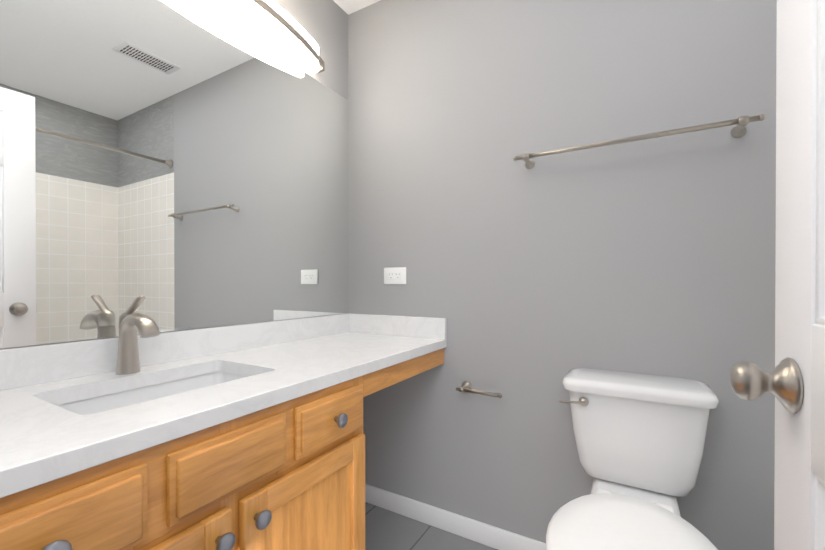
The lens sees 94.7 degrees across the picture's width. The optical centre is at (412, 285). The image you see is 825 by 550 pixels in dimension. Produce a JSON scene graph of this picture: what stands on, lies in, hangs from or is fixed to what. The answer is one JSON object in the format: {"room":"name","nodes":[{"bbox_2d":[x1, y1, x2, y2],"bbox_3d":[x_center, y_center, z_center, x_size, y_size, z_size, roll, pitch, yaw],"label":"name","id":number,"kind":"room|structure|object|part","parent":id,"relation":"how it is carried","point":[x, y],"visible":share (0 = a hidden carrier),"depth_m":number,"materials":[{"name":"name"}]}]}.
{"room":"bathroom","nodes":[
{"label":"bathroom","id":0,"kind":"room"},
{"bbox_2d":[1,0,347,348],"bbox_3d":[-0.761,-0.150,1.285,0.100,2.440,1.760,0,0,30],"label":"wall","id":1,"kind":"structure","parent":0,"point":[323,24],"depth_m":1.76,"materials":[{"name":"paint"}]},
{"bbox_2d":[0,313,347,387],"bbox_3d":[-0.708,0.189,1.256,0.020,0.091,1.558,0,0,30],"label":"backsplash","id":2,"kind":"structure","parent":1,"relation":"attached to","point":[37,364],"depth_m":1.17,"materials":[{"name":"white stone"}]},
{"bbox_2d":[0,0,348,348],"bbox_3d":[-0.656,-0.395,1.359,0.005,1.074,1.316,0,0,30],"label":"mirror","id":3,"kind":"object","parent":1,"relation":"attached to","point":[181,164],"visible":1,"depth_m":1.16,"materials":[{"name":"clear glass"}]},
{"bbox_2d":[206,0,324,72],"bbox_3d":[-0.606,-0.991,1.324,0.123,0.110,0.894,0,0,30],"label":"sconce","id":4,"kind":"object","parent":1,"relation":"attached to","point":[275,24],"visible":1,"depth_m":1.42,"materials":[{"name":"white glass"}]},
{"bbox_2d":[333,0,379,14],"bbox_3d":[0.081,-1.415,0.152,2.690,0.100,2.860,0,0,30],"label":"ceiling","id":5,"kind":"structure","parent":0,"point":[348,7],"depth_m":1.86,"materials":[{"name":"paint"}]},
{"bbox_2d":[365,502,497,549],"bbox_3d":[0.081,1.125,0.164,2.690,0.100,2.860,0,0,30],"label":"floor","id":6,"kind":"structure","parent":0,"point":[385,529],"depth_m":1.62,"materials":[{"name":"tile"}]},
{"bbox_2d":[0,344,446,549],"bbox_3d":[-0.438,0.671,1.158,0.588,0.798,1.458,0,0,30],"label":"bathroom vanity","id":7,"kind":"object","parent":6,"relation":"on","point":[250,436],"depth_m":0.77,"materials":[{"name":"brown wood"}]},
{"bbox_2d":[0,332,446,487],"bbox_3d":[-0.480,0.254,1.123,0.549,0.036,1.558,0,0,30],"label":"countertop","id":8,"kind":"structure","parent":7,"relation":"on","point":[40,432],"depth_m":0.83,"materials":[{"name":"white stone"}]},
{"bbox_2d":[108,296,163,379],"bbox_3d":[-0.728,0.132,1.005,0.151,0.209,0.055,0,0,30],"label":"faucet","id":9,"kind":"object","parent":8,"relation":"on","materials":[{"name":"silver metal"}]},
{"bbox_2d":[60,368,247,411],"bbox_3d":[-0.606,0.333,0.948,0.298,0.146,0.462,0,0,30],"label":"sink","id":10,"kind":"object","parent":8,"relation":"in","point":[106,397],"depth_m":1.03,"materials":[{"name":"white ceramic"}]},
{"bbox_2d":[546,368,718,549],"bbox_3d":[0.572,0.684,0.986,0.405,0.774,0.736,0,0,30],"label":"toilet","id":11,"kind":"object","parent":6,"relation":"on","point":[640,440],"visible":1,"depth_m":1.09,"materials":[{"name":"white ceramic"}]},
{"bbox_3d":[0.508,0.364,1.195,0.083,0.030,0.030,0,0,30],"label":"lever","id":12,"kind":"part","parent":11,"relation":"part of","materials":[{"name":"silver metal"}]},
{"bbox_3d":[0.516,0.623,0.888,0.376,0.048,0.511,0,0,30],"label":"seat","id":13,"kind":"part","parent":11,"relation":"part of","materials":[{"name":"white plastic"}]},
{"bbox_3d":[0.702,0.458,1.206,0.404,0.322,0.223,0,0,30],"label":"tank","id":14,"kind":"part","parent":11,"relation":"part of","materials":[{"name":"white ceramic"}]},
{"bbox_2d":[348,0,776,549],"bbox_3d":[0.404,-0.151,1.567,1.630,2.440,0.100,0,0,30],"label":"wall","id":15,"kind":"structure","parent":0,"point":[539,280],"depth_m":1.43,"materials":[{"name":"paint"}]},
{"bbox_2d":[384,267,405,283],"bbox_3d":[-0.083,-0.045,1.788,0.124,0.079,0.008,0,0,30],"label":"electrical outlet","id":16,"kind":"object","parent":15,"relation":"attached to","point":[395,275],"visible":1,"depth_m":1.78,"materials":[{"name":"white plastic"}]},
{"bbox_2d":[348,313,446,339],"bbox_3d":[-0.084,0.187,1.782,0.529,0.091,0.020,0,0,30],"label":"backsplash","id":17,"kind":"structure","parent":15,"relation":"attached to","point":[390,325],"depth_m":1.76,"materials":[{"name":"white stone"}]},
{"bbox_2d":[365,484,546,549],"bbox_3d":[0.375,1.026,1.522,1.630,0.085,0.017,0,0,30],"label":"baseboard","id":18,"kind":"structure","parent":15,"relation":"attached to","point":[478,531],"depth_m":1.62,"materials":[{"name":"white wood"}]},
{"bbox_2d":[456,381,501,397],"bbox_3d":[0.275,0.429,1.546,0.198,0.047,0.068,0,0,30],"label":"toilet paper holder","id":19,"kind":"object","parent":15,"relation":"attached to","point":[466,387],"visible":1,"depth_m":1.53,"materials":[{"name":"silver metal"}]},
{"bbox_2d":[513,114,765,168],"bbox_3d":[0.708,-0.474,1.286,0.727,0.044,0.075,0,0,30],"label":"towel rail","id":20,"kind":"object","parent":15,"relation":"attached to","point":[740,130],"visible":1,"depth_m":1.21,"materials":[{"name":"silver metal"}]},
{"bbox_3d":[-0.183,-1.169,-0.017,0.775,0.390,0.100,0,0,30],"label":"wall","id":21,"kind":"structure","parent":0,"visible":0},
{"bbox_2d":[774,0,824,549],"bbox_3d":[0.342,0.052,0.192,0.035,2.030,0.760,0,0,29],"label":"door leaf","id":22,"kind":"structure","parent":21,"relation":"in","point":[799,502],"depth_m":0.46,"materials":[{"name":"white wood"}]},
{"bbox_2d":[729,357,803,412],"bbox_3d":[0.501,0.125,0.483,0.159,0.068,0.102,0,0,29],"label":"door knob","id":23,"kind":"object","parent":22,"relation":"attached to","point":[782,382],"depth_m":0.48,"materials":[{"name":"silver metal"}]}
]}

